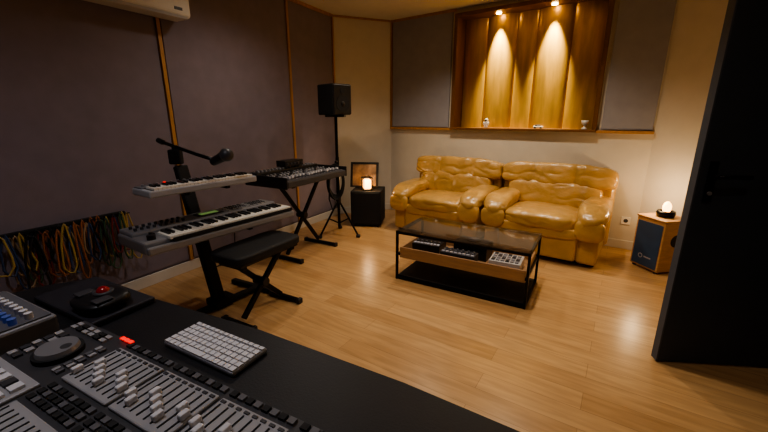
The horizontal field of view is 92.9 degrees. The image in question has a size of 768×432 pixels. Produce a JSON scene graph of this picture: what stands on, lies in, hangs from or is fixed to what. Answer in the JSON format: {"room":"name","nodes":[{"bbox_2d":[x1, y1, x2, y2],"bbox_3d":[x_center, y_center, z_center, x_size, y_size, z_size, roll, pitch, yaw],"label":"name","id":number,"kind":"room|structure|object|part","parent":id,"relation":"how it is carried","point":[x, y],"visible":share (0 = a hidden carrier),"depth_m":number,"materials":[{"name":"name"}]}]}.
{"room":"studio","nodes":[
{"label":"studio","id":0,"kind":"room"},
{"bbox_2d":[0,0,336,292],"bbox_3d":[-2.430,-0.454,1.844,0.132,2.560,7.198,8,17,28],"label":"wall","id":1,"kind":"structure","parent":0,"point":[83,107],"depth_m":2.78,"materials":[{"name":"grey fabric"}]},
{"bbox_2d":[0,211,142,289],"bbox_3d":[-2.065,0.233,2.429,0.126,0.416,0.822,8,17,28],"label":"hanging cables","id":2,"kind":"object","parent":1,"relation":"attached to","point":[57,241],"visible":0.94,"depth_m":2.35,"materials":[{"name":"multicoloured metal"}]},
{"bbox_2d":[84,0,189,21],"bbox_3d":[-1.746,-1.549,2.461,0.204,0.275,0.820,8,17,28],"label":"air conditioner","id":3,"kind":"object","parent":1,"relation":"attached to","point":[172,10],"visible":1,"depth_m":2.59,"materials":[{"name":"white paint"}]},
{"bbox_2d":[122,208,337,290],"bbox_3d":[-2.376,0.747,2.135,0.016,0.090,7.200,8,17,28],"label":"baseboard","id":4,"kind":"structure","parent":1,"relation":"attached to","point":[138,284],"depth_m":3.16,"materials":[{"name":"white paint"}]},
{"bbox_2d":[154,0,335,259],"bbox_3d":[-2.368,-0.493,1.798,0.025,2.459,7.202,8,17,28],"label":"trim","id":5,"kind":"structure","parent":1,"relation":"attached to","point":[156,20],"depth_m":3.86,"materials":[{"name":"brown wood"}]},
{"bbox_2d":[333,17,390,207],"bbox_3d":[-0.296,-1.318,5.062,0.814,2.560,0.120,-6,16,-20],"label":"wall","id":6,"kind":"structure","parent":0,"point":[362,48],"depth_m":4.94,"materials":[{"name":"beige paint"}]},
{"bbox_2d":[333,15,390,21],"bbox_3d":[-0.273,-2.525,4.670,0.790,0.022,0.021,-6,16,-20],"label":"trim","id":7,"kind":"structure","parent":6,"relation":"attached to","point":[339,16],"depth_m":4.66,"materials":[{"name":"brown wood"}]},
{"bbox_2d":[340,203,390,213],"bbox_3d":[-0.274,-0.108,5.321,0.800,0.090,0.016,-6,16,-20],"label":"baseboard","id":8,"kind":"structure","parent":6,"relation":"attached to","point":[387,206],"depth_m":5.23,"materials":[{"name":"white paint"}]},
{"bbox_2d":[298,0,502,19],"bbox_3d":[-0.500,-1.764,1.597,8.200,0.100,8.400,0,15,0],"label":"ceiling","id":9,"kind":"structure","parent":0,"point":[375,9],"depth_m":4.20,"materials":[{"name":"paint"}]},
{"bbox_2d":[138,209,767,431],"bbox_3d":[-0.500,0.804,2.287,8.200,0.100,8.400,0,15,0],"label":"floor","id":10,"kind":"structure","parent":0,"point":[578,358],"depth_m":2.30,"materials":[{"name":"brown wood"}]},
{"bbox_2d":[173,165,269,313],"bbox_3d":[-1.229,0.162,2.544,0.506,1.002,0.733,10,18,33],"label":"keyboard stand","id":11,"kind":"object","parent":10,"relation":"on","point":[219,298],"visible":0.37,"depth_m":2.58,"materials":[{"name":"black metal"}]},
{"bbox_2d":[132,172,256,198],"bbox_3d":[-1.170,-0.214,2.324,0.210,0.065,0.700,10,18,33],"label":"compact synthesizer","id":12,"kind":"object","parent":11,"relation":"on","point":[156,190],"visible":1,"depth_m":2.20,"materials":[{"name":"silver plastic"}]},
{"bbox_2d":[156,138,233,165],"bbox_3d":[-1.254,-0.420,2.410,0.682,0.177,0.084,7,17,25],"label":"microphone boom","id":13,"kind":"object","parent":11,"relation":"on","point":[175,155],"visible":1,"depth_m":2.43,"materials":[{"name":"black metal"}]},
{"bbox_2d":[118,199,293,255],"bbox_3d":[-1.110,0.033,2.427,0.370,0.107,1.020,10,18,33],"label":"workstation synthesizer","id":14,"kind":"object","parent":11,"relation":"on","point":[161,236],"visible":1,"depth_m":2.23,"materials":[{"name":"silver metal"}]},
{"bbox_2d":[210,230,302,328],"bbox_3d":[-0.845,0.424,2.506,0.300,0.522,0.570,8,17,28],"label":"bench","id":15,"kind":"object","parent":10,"relation":"on","point":[239,255],"visible":0.93,"depth_m":2.41,"materials":[{"name":"black metal"}]},
{"bbox_3d":[-0.845,0.211,2.448,0.300,0.081,0.570,8,17,28],"label":"seat","id":16,"kind":"part","parent":15,"relation":"part of","materials":[{"name":"black leather"}]},
{"bbox_2d":[12,278,519,431],"bbox_3d":[-0.674,0.768,0.855,1.930,0.713,0.900,8,17,26],"label":"desk","id":17,"kind":"object","parent":10,"relation":"on","point":[328,393],"visible":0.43,"depth_m":0.86,"materials":[{"name":"black wood"}]},
{"bbox_2d":[0,291,59,354],"bbox_3d":[-1.162,0.310,1.072,0.340,0.082,0.200,8,17,26],"label":"mixer","id":18,"kind":"object","parent":17,"relation":"on","point":[22,322],"visible":0.98,"depth_m":1.04,"materials":[{"name":"silver metal"}]},
{"bbox_2d":[34,277,154,326],"bbox_3d":[-1.006,0.289,1.269,0.380,0.020,0.195,8,17,26],"label":"mouse pad","id":19,"kind":"object","parent":17,"relation":"on","point":[58,300],"visible":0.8,"depth_m":1.23,"materials":[{"name":"black fabric"}]},
{"bbox_2d":[70,284,130,313],"bbox_3d":[-0.931,0.262,1.198,0.160,0.060,0.140,8,17,26],"label":"mouse","id":20,"kind":"object","parent":19,"relation":"on","point":[102,298],"visible":1,"depth_m":1.17,"materials":[{"name":"black plastic"}]},
{"bbox_2d":[0,321,324,431],"bbox_3d":[-0.480,0.450,0.570,1.180,0.072,0.575,8,17,26],"label":"mixing console","id":21,"kind":"object","parent":17,"relation":"on","point":[83,376],"visible":1,"depth_m":0.77,"materials":[{"name":"black plastic"}]},
{"bbox_2d":[164,322,266,376],"bbox_3d":[-0.458,0.352,0.989,0.275,0.017,0.114,8,17,27],"label":"keyboard","id":22,"kind":"object","parent":17,"relation":"on","point":[225,352],"visible":1,"depth_m":0.97,"materials":[{"name":"white plastic"}]},
{"bbox_2d":[272,179,337,263],"bbox_3d":[-0.820,0.004,3.656,0.430,0.735,0.585,8,17,28],"label":"keyboard stand","id":23,"kind":"object","parent":10,"relation":"on","point":[303,215],"visible":0.66,"depth_m":3.63,"materials":[{"name":"black metal"}]},
{"bbox_2d":[245,162,346,189],"bbox_3d":[-0.820,-0.409,3.545,0.500,0.122,0.892,8,17,28],"label":"synthesizer","id":24,"kind":"object","parent":23,"relation":"on","point":[285,178],"visible":0.94,"depth_m":3.38,"materials":[{"name":"black plastic"}]},
{"bbox_2d":[276,158,302,166],"bbox_3d":[-0.936,-0.532,3.649,0.130,0.060,0.260,8,17,28],"label":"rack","id":25,"kind":"object","parent":24,"relation":"on","point":[294,161],"visible":1,"depth_m":3.57,"materials":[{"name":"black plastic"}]},
{"bbox_2d":[318,115,360,238],"bbox_3d":[-0.509,-0.449,4.159,0.481,1.350,0.442,0,15,0],"label":"speaker stand","id":26,"kind":"object","parent":10,"relation":"on","point":[338,203],"visible":0.8,"depth_m":4.13,"materials":[{"name":"black metal"}]},
{"bbox_2d":[317,83,350,114],"bbox_3d":[-0.523,-1.240,3.896,0.240,0.310,0.310,-13,20,-40],"label":"monitor speaker","id":27,"kind":"object","parent":26,"relation":"on","point":[333,98],"visible":1,"depth_m":3.80},
{"bbox_2d":[326,160,344,210],"bbox_3d":[-0.535,-0.339,4.049,0.207,0.549,0.098,-5,16,-17],"label":"coiled cable","id":28,"kind":"object","parent":26,"relation":"hanging from","point":[332,195],"visible":0.7,"depth_m":4.06,"materials":[{"name":"black rubber"}]},
{"bbox_2d":[350,186,384,226],"bbox_3d":[-0.200,-0.129,4.694,0.380,0.455,0.386,2,15,8],"label":"subwoofer","id":29,"kind":"object","parent":10,"relation":"on","point":[367,207],"visible":0.93,"depth_m":4.51,"materials":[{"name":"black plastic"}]},
{"bbox_2d":[350,162,378,187],"bbox_3d":[-0.250,-0.528,4.673,0.360,0.316,0.085,2,15,8],"label":"framed picture","id":30,"kind":"object","parent":29,"relation":"on","point":[358,169],"visible":0.95,"depth_m":4.66},
{"bbox_2d":[361,176,372,190],"bbox_3d":[-0.210,-0.416,4.516,0.120,0.188,0.120,-5,16,-17],"label":"lantern","id":31,"kind":"object","parent":29,"relation":"on","point":[366,181],"visible":1,"depth_m":4.49,"materials":[{"name":"white glass"}]},
{"bbox_2d":[396,217,541,309],"bbox_3d":[0.683,0.335,3.017,1.050,0.428,0.520,9,17,29],"label":"coffee table","id":32,"kind":"object","parent":10,"relation":"on","point":[509,286],"visible":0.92,"depth_m":2.92,"materials":[{"name":"black metal"}]},
{"bbox_2d":[412,238,445,253],"bbox_3d":[0.391,0.255,3.146,0.240,0.102,0.200,7,17,26],"label":"machine","id":33,"kind":"object","parent":32,"relation":"on","point":[423,244],"visible":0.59,"depth_m":3.08,"materials":[{"name":"black plastic"}]},
{"bbox_2d":[440,247,478,260],"bbox_3d":[0.595,0.321,2.898,0.280,0.102,0.110,9,17,29],"label":"pocket synthesizer","id":34,"kind":"object","parent":32,"relation":"on","point":[458,253],"visible":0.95,"depth_m":2.86,"materials":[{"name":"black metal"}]},
{"bbox_2d":[454,235,492,261],"bbox_3d":[0.744,0.258,3.043,0.280,0.150,0.170,10,18,32],"label":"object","id":35,"kind":"object","parent":32,"relation":"on","point":[484,255],"visible":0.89,"depth_m":2.98,"materials":[{"name":"black plastic"}]},
{"bbox_2d":[488,252,523,269],"bbox_3d":[0.938,0.356,2.797,0.230,0.088,0.200,8,17,27],"label":"controller","id":36,"kind":"object","parent":32,"relation":"on","point":[497,258],"visible":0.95,"depth_m":2.74,"materials":[{"name":"white plastic"}]},
{"bbox_2d":[390,155,618,266],"bbox_3d":[1.211,-0.170,4.040,2.250,0.872,0.861,10,18,34],"label":"recliner sofa","id":37,"kind":"object","parent":10,"relation":"on","point":[571,206],"visible":1,"depth_m":3.76,"materials":[{"name":"yellow leather"}]},
{"bbox_2d":[630,213,680,273],"bbox_3d":[2.470,0.239,3.269,0.290,0.482,0.290,-3,15,-11],"label":"drum","id":38,"kind":"object","parent":10,"relation":"on","point":[655,236],"visible":0.75,"depth_m":3.18,"materials":[{"name":"brown wood"}]},
{"bbox_2d":[656,202,675,217],"bbox_3d":[2.470,-0.059,3.189,0.144,0.135,0.144,0,15,0],"label":"candle lamp","id":39,"kind":"object","parent":38,"relation":"on","point":[665,212],"visible":1,"depth_m":3.16,"materials":[{"name":"white glass"}]},
{"bbox_2d":[391,0,678,241],"bbox_3d":[1.424,-1.144,4.414,3.030,2.560,0.295,10,18,34],"label":"wall","id":40,"kind":"structure","parent":0,"point":[628,155],"depth_m":3.97,"materials":[{"name":"beige paint"}]},
{"bbox_2d":[392,12,453,126],"bbox_3d":[0.472,-1.839,4.728,0.860,1.330,0.022,11,18,34],"label":"acoustic panel","id":41,"kind":"object","parent":40,"relation":"attached to","point":[422,47],"visible":1,"depth_m":4.69,"materials":[{"name":"grey fabric"}]},
{"bbox_2d":[391,207,632,249],"bbox_3d":[1.333,0.082,4.612,3.030,0.090,0.017,11,18,34],"label":"baseboard","id":42,"kind":"structure","parent":40,"relation":"attached to","point":[611,242],"depth_m":3.82,"materials":[{"name":"white paint"}]},
{"bbox_2d":[390,8,653,133],"bbox_3d":[1.326,-1.674,4.131,3.032,1.389,0.042,10,18,34],"label":"trim","id":43,"kind":"structure","parent":40,"relation":"attached to","point":[450,10],"depth_m":4.76,"materials":[{"name":"brown wood"}]},
{"bbox_2d":[449,0,614,131],"bbox_3d":[1.560,-1.634,4.083,1.615,1.321,0.290,10,18,34],"label":"wall niche","id":44,"kind":"object","parent":40,"relation":"in","point":[525,66],"visible":0.91,"depth_m":4.09,"materials":[{"name":"brown wood"}]},
{"bbox_2d":[483,118,488,127],"bbox_3d":[1.231,-1.120,4.399,0.072,0.112,0.045,11,18,34],"label":"figurine","id":45,"kind":"object","parent":44,"relation":"on","point":[486,123],"visible":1,"depth_m":4.39,"materials":[{"name":"white ceramic"}]},
{"bbox_2d":[581,120,588,128],"bbox_3d":[2.088,-0.949,3.800,0.072,0.090,0.072,11,18,34],"label":"trophy cup","id":46,"kind":"object","parent":44,"relation":"on","point":[584,123],"visible":0.96,"depth_m":3.78,"materials":[{"name":"silver metal"}]},
{"bbox_2d":[621,216,630,224],"bbox_3d":[2.486,0.049,3.753,0.080,0.080,0.014,11,18,34],"label":"wall outlet","id":47,"kind":"object","parent":40,"relation":"attached to","point":[624,220],"visible":1,"depth_m":3.75,"materials":[{"name":"white plastic"}]},
{"bbox_2d":[601,0,676,130],"bbox_3d":[2.377,-1.486,3.414,0.430,1.330,0.020,11,18,34],"label":"acoustic panel","id":48,"kind":"object","parent":40,"relation":"attached to","point":[643,27],"visible":1,"depth_m":3.42,"materials":[{"name":"grey fabric"}]},
{"bbox_2d":[639,0,728,215],"bbox_3d":[2.815,-0.786,3.082,0.120,2.560,0.894,-7,17,-24],"label":"wall","id":49,"kind":"structure","parent":0,"point":[698,25],"depth_m":3.24,"materials":[{"name":"beige paint"}]},
{"bbox_3d":[2.140,0.148,-0.395,0.120,2.560,2.560,0,15,0],"label":"wall","id":50,"kind":"structure","parent":0,"visible":0},
{"bbox_2d":[651,0,767,366],"bbox_3d":[1.986,-0.174,1.748,0.931,2.050,0.169,2,15,6],"label":"door","id":51,"kind":"structure","parent":50,"relation":"in","point":[714,309],"depth_m":1.82,"materials":[{"name":"grey paint"}]}
]}

